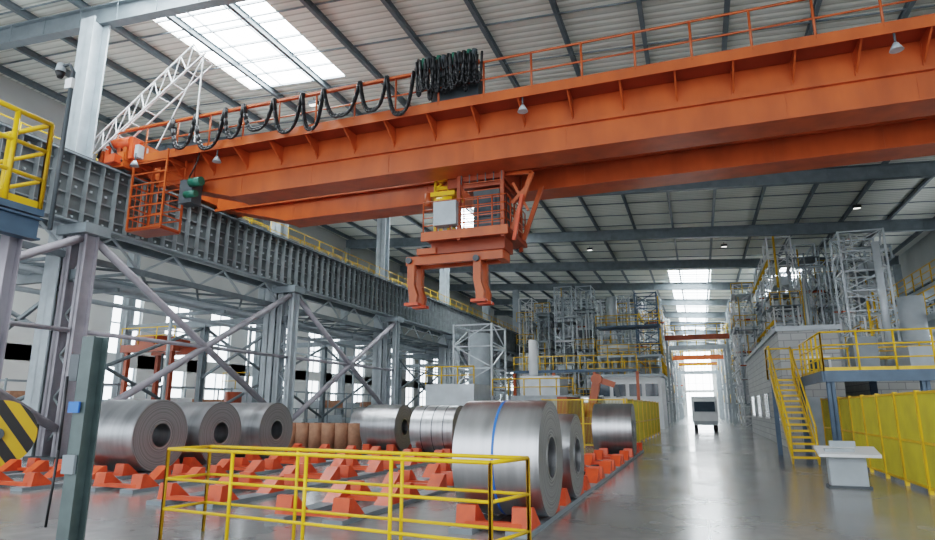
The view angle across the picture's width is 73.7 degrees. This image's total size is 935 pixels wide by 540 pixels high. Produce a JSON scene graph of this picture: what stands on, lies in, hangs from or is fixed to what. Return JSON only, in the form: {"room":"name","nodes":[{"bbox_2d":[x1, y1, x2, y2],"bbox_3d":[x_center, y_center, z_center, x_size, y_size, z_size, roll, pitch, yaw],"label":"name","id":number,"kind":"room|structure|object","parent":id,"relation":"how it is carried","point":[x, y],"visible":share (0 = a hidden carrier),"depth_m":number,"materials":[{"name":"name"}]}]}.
{"room":"factory floor","nodes":[
{"label":"factory floor","id":0,"kind":"room"},
{"bbox_2d":[0,75,547,418],"bbox_3d":[-6.444,9.233,76.177,0.400,18.220,160.900,-5,-13,20],"label":"wall","id":1,"kind":"structure","parent":0,"point":[18,350],"depth_m":41.88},
{"bbox_2d":[103,367,507,406],"bbox_3d":[-6.276,15.386,75.242,0.130,2.200,160.000,-5,-13,20],"label":"window","id":2,"kind":"structure","parent":1,"relation":"in","point":[212,380],"depth_m":44.09,"materials":[{"name":"glass"}]},
{"bbox_2d":[108,295,512,389],"bbox_3d":[-6.276,11.774,76.042,0.130,3.600,160.000,-5,-13,20],"label":"window","id":3,"kind":"structure","parent":1,"relation":"in","point":[116,312],"depth_m":44.93,"materials":[{"name":"glass"}]},
{"bbox_2d":[0,0,934,342],"bbox_3d":[17.387,0.078,69.802,50.000,3.100,160.000,-5,-13,20],"label":"ceiling","id":4,"kind":"structure","parent":0,"point":[359,21],"depth_m":29.37,"materials":[{"name":"grey metal"}]},
{"bbox_2d":[156,0,345,89],"bbox_3d":[-10.850,-10.717,24.083,5.506,0.500,14.470,-5,-13,20],"label":"skylight","id":5,"kind":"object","parent":4,"relation":"attached to","point":[238,39],"depth_m":27.53,"materials":[{"name":"glass"}]},
{"bbox_2d":[461,208,473,226],"bbox_3d":[-0.462,-4.982,49.767,4.606,0.446,11.035,-5,-13,20],"label":"window","id":6,"kind":"structure","parent":4,"relation":"attached to","point":[470,218],"depth_m":53.11,"materials":[{"name":"glass"}]},
{"bbox_2d":[0,0,934,342],"bbox_3d":[17.562,0.386,70.224,48.160,3.180,159.020,-5,-13,20],"label":"roof beams","id":7,"kind":"structure","parent":4,"relation":"attached to","point":[8,4],"depth_m":30.86,"materials":[{"name":"grey metal"}]},
{"bbox_2d":[668,270,710,329],"bbox_3d":[37.316,7.870,103.153,4.406,0.434,78.070,-5,-13,20],"label":"window","id":8,"kind":"structure","parent":4,"relation":"attached to","point":[673,274],"depth_m":80.99,"materials":[{"name":"glass"}]},
{"bbox_2d":[765,268,801,296],"bbox_3d":[45.722,7.414,98.462,3.006,0.350,81.035,-5,-13,20],"label":"window","id":9,"kind":"structure","parent":4,"relation":"attached to","point":[782,269],"depth_m":65.73,"materials":[{"name":"glass"}]},
{"bbox_2d":[852,203,860,208],"label":"lamps","id":10,"kind":"object","parent":4,"relation":"hanging from","point":[856,206],"depth_m":42.26,"materials":[{"name":"metal"}]},
{"bbox_2d":[0,416,934,539],"bbox_3d":[17.216,16.398,65.705,52.000,0.300,163.000,-5,-13,20],"label":"floor","id":11,"kind":"structure","parent":0,"point":[732,482],"depth_m":10.49,"materials":[{"name":"concrete"}]},
{"bbox_2d":[0,400,37,466],"bbox_3d":[-13.101,4.580,17.369,1.840,1.870,0.599,9,-15,-34],"label":"cable reel","id":12,"kind":"object","parent":11,"relation":"on","point":[18,424],"visible":0.87,"depth_m":17.46,"materials":[{"name":"yellow metal"}]},
{"bbox_2d":[0,99,54,381],"bbox_3d":[-8.475,0.659,9.299,3.840,6.035,1.175,-5,-13,20],"label":"access platform","id":13,"kind":"object","parent":11,"relation":"on","point":[19,216],"visible":1,"depth_m":9.30,"materials":[{"name":"grey paint"}]},
{"bbox_2d":[47,62,75,229],"bbox_3d":[-6.514,-1.992,9.849,0.430,2.850,0.160,-5,-13,20],"label":"security camera","id":14,"kind":"object","parent":13,"relation":"attached to","point":[60,70],"visible":1,"depth_m":9.82,"materials":[{"name":"metal"}]},
{"bbox_2d":[0,458,61,477],"bbox_3d":[-10.890,5.341,17.270,1.340,0.340,10.600,-5,-13,20],"label":"rack","id":15,"kind":"object","parent":11,"relation":"on","point":[13,468],"visible":0.21,"depth_m":15.95,"materials":[{"name":"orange metal"}]},
{"bbox_2d":[44,336,108,539],"bbox_3d":[-4.326,1.976,6.954,0.410,2.450,0.400,-5,-13,20],"label":"steel post","id":16,"kind":"object","parent":11,"relation":"on","point":[88,368],"visible":1,"depth_m":6.93,"materials":[{"name":"metal"}]},
{"bbox_2d":[120,325,207,399],"bbox_3d":[-16.775,6.228,34.188,3.760,5.926,2.630,-5,-13,20],"label":"gantry crane","id":17,"kind":"object","parent":11,"relation":"on","point":[159,353],"visible":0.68,"depth_m":33.76,"materials":[{"name":"metal"}]},
{"bbox_2d":[0,443,329,491],"bbox_3d":[-7.745,5.566,18.282,1.540,0.340,11.700,-5,-13,20],"label":"rack","id":18,"kind":"object","parent":11,"relation":"on","point":[32,480],"visible":0.27,"depth_m":14.54,"materials":[{"name":"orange metal"}]},
{"bbox_2d":[94,400,187,471],"bbox_3d":[-8.613,4.256,16.116,1.812,1.770,1.770,-5,-13,20],"label":"coil","id":19,"kind":"object","parent":18,"relation":"on","point":[139,434],"visible":0.84,"depth_m":15.50,"materials":[{"name":"silver metal"}]},
{"bbox_2d":[175,402,240,464],"bbox_3d":[-7.877,4.712,18.084,1.812,1.730,1.730,-5,-13,20],"label":"coil","id":20,"kind":"object","parent":18,"relation":"on","point":[208,423],"visible":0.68,"depth_m":17.59,"materials":[{"name":"silver metal"}]},
{"bbox_2d":[229,403,292,457],"bbox_3d":[-7.004,5.231,20.423,1.812,1.730,1.730,-5,-13,20],"label":"coil","id":21,"kind":"object","parent":18,"relation":"on","point":[262,424],"visible":0.66,"depth_m":19.86,"materials":[{"name":"silver metal"}]},
{"bbox_2d":[1,378,390,422],"bbox_3d":[-14.993,10.420,46.347,1.180,3.000,39.080,-5,-13,20],"label":"storage rack","id":22,"kind":"object","parent":11,"relation":"on","point":[329,404],"visible":0.27,"depth_m":49.74,"materials":[{"name":"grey metal"}]},
{"bbox_2d":[91,443,411,493],"bbox_3d":[-4.934,5.655,18.685,1.340,0.340,13.400,-5,-13,20],"label":"rack","id":23,"kind":"object","parent":11,"relation":"on","point":[139,483],"visible":0.65,"depth_m":14.77,"materials":[{"name":"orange metal"}]},
{"bbox_2d":[360,404,411,449],"bbox_3d":[-3.082,6.046,24.011,1.462,1.690,1.690,-5,-13,20],"label":"coil","id":24,"kind":"object","parent":23,"relation":"on","point":[380,425],"visible":0.91,"depth_m":23.41,"materials":[{"name":"silver metal"}]},
{"bbox_2d":[221,372,282,402],"bbox_3d":[-13.839,8.522,39.691,2.400,3.826,5.192,-5,-13,20],"label":"machine","id":25,"kind":"object","parent":11,"relation":"on","point":[228,395],"visible":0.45,"depth_m":38.53,"materials":[{"name":"white paint"}]},
{"bbox_2d":[15,263,513,422],"bbox_3d":[0.060,12.834,65.779,3.360,6.690,114.060,-5,-13,20],"label":"overhead pipework","id":26,"kind":"object","parent":11,"relation":"on","point":[100,286],"visible":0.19,"depth_m":30.89,"materials":[{"name":"metal"}]},
{"bbox_2d":[0,113,530,461],"bbox_3d":[2.228,13.266,78.436,11.611,11.322,145.222,-5,-13,20],"label":"runway","id":27,"kind":"object","parent":11,"relation":"on","point":[93,196],"visible":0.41,"depth_m":28.37,"materials":[{"name":"paint"}]},
{"bbox_2d":[96,0,934,309],"bbox_3d":[4.427,-2.858,20.099,37.393,7.475,7.256,-5,-13,20],"label":"crane","id":28,"kind":"object","parent":27,"relation":"on","point":[862,94],"visible":1,"depth_m":19.84,"materials":[{"name":"metal"}]},
{"bbox_2d":[93,43,213,156],"bbox_3d":[-11.990,-6.238,23.625,5.035,3.941,0.650,-5,-13,20],"label":"lattice mast","id":29,"kind":"object","parent":28,"relation":"attached to","point":[132,120],"visible":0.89,"depth_m":23.36,"materials":[{"name":"white metal"}]},
{"bbox_2d":[146,448,451,508],"bbox_3d":[-2.389,5.397,17.520,1.440,0.340,14.900,-5,-13,20],"label":"rack","id":30,"kind":"object","parent":11,"relation":"on","point":[340,469],"visible":0.54,"depth_m":12.95,"materials":[{"name":"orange metal"}]},
{"bbox_2d":[409,405,462,452],"bbox_3d":[-0.952,5.529,21.587,1.562,1.658,1.658,-5,-13,20],"label":"coil","id":31,"kind":"object","parent":30,"relation":"on","point":[432,427],"visible":0.66,"depth_m":20.96,"materials":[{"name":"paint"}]},
{"bbox_2d":[287,422,361,449],"bbox_3d":[-6.286,6.858,25.807,4.300,1.070,0.610,-5,-13,20],"label":"paper roll","id":32,"kind":"object","parent":11,"relation":"on","point":[311,435],"visible":0.62,"depth_m":25.40,"materials":[{"name":"brown paper"}]},
{"bbox_2d":[158,445,531,539],"bbox_3d":[-1.663,2.738,7.367,4.856,1.141,0.765,-6,-14,25],"label":"safety railing","id":33,"kind":"object","parent":11,"relation":"on","point":[501,459],"visible":1,"depth_m":7.22,"materials":[{"name":"yellow metal"}]},
{"bbox_2d":[350,407,365,422],"bbox_3d":[-4.226,7.096,28.566,1.712,1.610,1.610,-5,-13,20],"label":"coil","id":34,"kind":"object","parent":11,"relation":"on","point":[356,416],"visible":0.13,"depth_m":28.24,"materials":[{"name":"silver metal"}]},
{"bbox_2d":[264,463,453,525],"bbox_3d":[0.113,5.050,15.954,1.340,0.340,14.800,-5,-13,20],"label":"rack","id":35,"kind":"object","parent":11,"relation":"on","point":[438,474],"visible":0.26,"depth_m":10.69,"materials":[{"name":"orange metal"}]},
{"bbox_2d":[21,15,904,458],"bbox_3d":[19.202,9.200,72.882,48.900,16.860,120.700,-5,-13,20],"label":"columns","id":36,"kind":"structure","parent":11,"relation":"on","point":[91,54],"depth_m":24.18,"materials":[{"name":"metal"}]},
{"bbox_2d":[425,322,639,416],"bbox_3d":[4.841,7.049,40.378,11.140,7.054,12.340,-5,-13,20],"label":"machine","id":37,"kind":"object","parent":11,"relation":"on","point":[479,387],"visible":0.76,"depth_m":39.84,"materials":[{"name":"metal"}]},
{"bbox_2d":[448,443,643,538],"bbox_3d":[3.313,5.149,16.400,1.140,0.340,17.750,-5,-13,20],"label":"rack","id":38,"kind":"object","parent":11,"relation":"on","point":[609,464],"visible":0.48,"depth_m":9.91,"materials":[{"name":"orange metal"}]},
{"bbox_2d":[452,400,562,516],"bbox_3d":[0.657,2.817,9.432,1.272,1.658,1.658,-5,-13,20],"label":"coil","id":39,"kind":"object","parent":38,"relation":"on","point":[531,428],"visible":0.89,"depth_m":8.85,"materials":[{"name":"silver metal"}]},
{"bbox_2d":[558,414,583,497],"bbox_3d":[1.404,3.393,11.479,1.262,1.450,1.450,-5,-13,20],"label":"coil","id":40,"kind":"object","parent":38,"relation":"on","point":[571,429],"visible":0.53,"depth_m":10.98,"materials":[{"name":"silver metal"}]},
{"bbox_2d":[592,404,636,454],"bbox_3d":[5.133,5.527,21.715,1.312,1.710,1.710,-5,-13,20],"label":"coil","id":41,"kind":"object","parent":38,"relation":"on","point":[613,425],"visible":0.98,"depth_m":21.07,"materials":[{"name":"silver metal"}]},
{"bbox_2d":[541,398,624,447],"bbox_3d":[4.952,6.550,26.679,3.580,2.050,0.080,-5,-13,20],"label":"mesh fence","id":42,"kind":"object","parent":11,"relation":"on","point":[623,399],"visible":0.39,"depth_m":26.71,"materials":[{"name":"metal"}]},
{"bbox_2d":[516,285,656,395],"bbox_3d":[19.841,13.191,86.487,13.986,14.998,46.379,-5,-13,20],"label":"machinery","id":43,"kind":"object","parent":11,"relation":"on","point":[569,335],"visible":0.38,"depth_m":67.43,"materials":[{"name":"white paint"}]},
{"bbox_2d":[557,374,620,441],"bbox_3d":[6.348,6.999,31.782,2.847,3.380,3.500,-5,-13,20],"label":"robot","id":44,"kind":"object","parent":11,"relation":"on","point":[597,380],"visible":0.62,"depth_m":31.75,"materials":[{"name":"metal"}]},
{"bbox_2d":[587,361,667,428],"bbox_3d":[14.198,10.954,54.389,6.180,5.435,6.440,-5,-13,20],"label":"cabin","id":45,"kind":"object","parent":11,"relation":"on","point":[652,386],"visible":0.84,"depth_m":51.56,"materials":[{"name":"white metal"}]},
{"bbox_2d":[595,291,663,374],"bbox_3d":[15.844,8.642,60.574,6.080,12.626,2.575,-5,-13,20],"label":"platform","id":46,"kind":"object","parent":11,"relation":"on","point":[612,317],"visible":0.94,"depth_m":60.61,"materials":[{"name":"metal"}]},
{"bbox_2d":[625,398,660,442],"bbox_3d":[9.672,8.088,33.625,0.082,2.050,16.484,-5,-13,21],"label":"mesh fence","id":47,"kind":"object","parent":11,"relation":"on","point":[647,417],"visible":0.84,"depth_m":33.12,"materials":[{"name":"yellow metal"}]},
{"bbox_2d":[642,296,685,423],"bbox_3d":[32.803,16.658,99.415,2.988,13.821,72.375,-5,-13,20],"label":"galvanizing line","id":48,"kind":"object","parent":11,"relation":"on","point":[663,322],"visible":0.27,"depth_m":70.39,"materials":[{"name":"metal"}]},
{"bbox_2d":[664,323,735,425],"bbox_3d":[30.695,14.772,82.489,6.050,10.135,46.440,-5,-13,20],"label":"gantry","id":49,"kind":"object","parent":11,"relation":"on","point":[698,337],"visible":0.97,"depth_m":69.69,"materials":[{"name":"metal"}]},
{"bbox_2d":[691,396,718,431],"bbox_3d":[17.904,10.825,47.034,1.800,2.494,5.050,-5,-13,20],"label":"truck","id":50,"kind":"object","parent":11,"relation":"on","point":[704,408],"visible":1,"depth_m":44.92,"materials":[{"name":"paint"}]},
{"bbox_2d":[715,282,757,426],"bbox_3d":[39.520,15.328,92.865,2.985,13.585,80.335,-5,-13,20],"label":"tower","id":51,"kind":"object","parent":11,"relation":"on","point":[740,341],"visible":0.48,"depth_m":59.96,"materials":[{"name":"grey metal"}]},
{"bbox_2d":[764,346,820,464],"bbox_3d":[10.981,4.373,21.074,0.960,3.876,4.900,-5,-13,20],"label":"stairs","id":52,"kind":"structure","parent":11,"relation":"on","point":[777,408],"depth_m":20.71,"materials":[{"name":"metal"}]},
{"bbox_2d":[744,324,845,448],"bbox_3d":[17.969,6.912,35.367,2.500,5.100,20.200,-5,-13,20],"label":"block building","id":53,"kind":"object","parent":11,"relation":"on","point":[760,393],"visible":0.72,"depth_m":26.76,"materials":[{"name":"concrete"}]},
{"bbox_2d":[737,233,897,419],"bbox_3d":[35.680,9.026,67.329,9.573,14.845,48.374,-5,-13,20],"label":"machinery","id":54,"kind":"object","parent":11,"relation":"on","point":[800,306],"visible":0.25,"depth_m":47.72,"materials":[{"name":"white paint"}]},
{"bbox_2d":[813,441,881,489],"bbox_3d":[8.110,4.145,13.279,1.150,0.950,0.600,-5,-13,20],"label":"desk","id":55,"kind":"object","parent":11,"relation":"on","point":[846,462],"visible":1,"depth_m":13.19,"materials":[{"name":"white paint"}]},
{"bbox_2d":[792,327,934,453],"bbox_3d":[14.539,4.033,19.827,6.590,4.000,6.090,-5,-13,20],"label":"platform","id":56,"kind":"object","parent":11,"relation":"on","point":[913,363],"visible":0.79,"depth_m":18.25,"materials":[{"name":"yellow metal"}]},
{"bbox_2d":[820,390,934,494],"bbox_3d":[10.380,4.190,15.910,0.081,2.000,14.080,-5,-13,20],"label":"mesh fence","id":57,"kind":"object","parent":11,"relation":"on","point":[900,426],"visible":0.77,"depth_m":14.11,"materials":[{"name":"yellow metal"}]},
{"bbox_2d":[829,228,934,396],"bbox_3d":[19.633,2.869,29.646,2.850,10.520,7.200,-5,-13,20],"label":"tower","id":58,"kind":"object","parent":11,"relation":"on","point":[911,309],"visible":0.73,"depth_m":27.90,"materials":[{"name":"metal"}]},
{"bbox_2d":[844,259,934,351],"bbox_3d":[22.755,3.096,27.886,3.940,9.345,32.061,-5,-13,20],"label":"gallery","id":59,"kind":"object","parent":11,"relation":"on","point":[928,291],"visible":0.07,"depth_m":35.63,"materials":[{"name":"metal"}]},
{"bbox_2d":[877,278,934,339],"bbox_3d":[40.846,10.651,64.591,1.400,10.440,145.200,-5,-13,20],"label":"runway","id":60,"kind":"object","parent":11,"relation":"on","point":[929,282],"visible":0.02,"depth_m":44.60,"materials":[{"name":"paint"}]},
{"bbox_2d":[0,0,934,345],"bbox_3d":[17.250,0.777,69.259,49.051,3.788,156.405,-5,-13,20],"label":"roof","id":61,"kind":"structure","parent":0,"point":[118,13],"depth_m":47.20,"materials":[{"name":"grey metal"}]},
{"bbox_2d":[308,98,318,106],"label":"lamps","id":62,"kind":"object","parent":61,"relation":"hanging from","point":[311,103],"depth_m":31.40,"materials":[{"name":"metal"}]},
{"bbox_2d":[678,342,748,415],"bbox_3d":[44.844,23.863,141.713,50.000,18.000,0.400,-5,-13,20],"label":"wall","id":63,"kind":"structure","parent":0,"point":[714,391],"depth_m":138.70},
{"bbox_2d":[684,352,712,389],"bbox_3d":[51.600,22.543,139.457,5.600,8.400,0.150,-5,-13,20],"label":"window","id":64,"kind":"structure","parent":63,"relation":"in","point":[693,381],"depth_m":139.25,"materials":[{"name":"glass"}]},
{"bbox_2d":[687,393,713,415],"bbox_3d":[51.600,29.671,137.878,5.600,5.000,0.150,-5,-13,20],"label":"door","id":65,"kind":"structure","parent":63,"relation":"in","point":[689,395],"depth_m":138.50,"materials":[{"name":"metal"}]},
{"bbox_2d":[853,231,934,317],"bbox_3d":[40.979,7.007,59.190,0.400,15.220,160.500,-5,-13,20],"label":"wall","id":66,"kind":"structure","parent":0,"point":[921,253],"depth_m":52.26,"materials":[{"name":"metal"}]}
]}

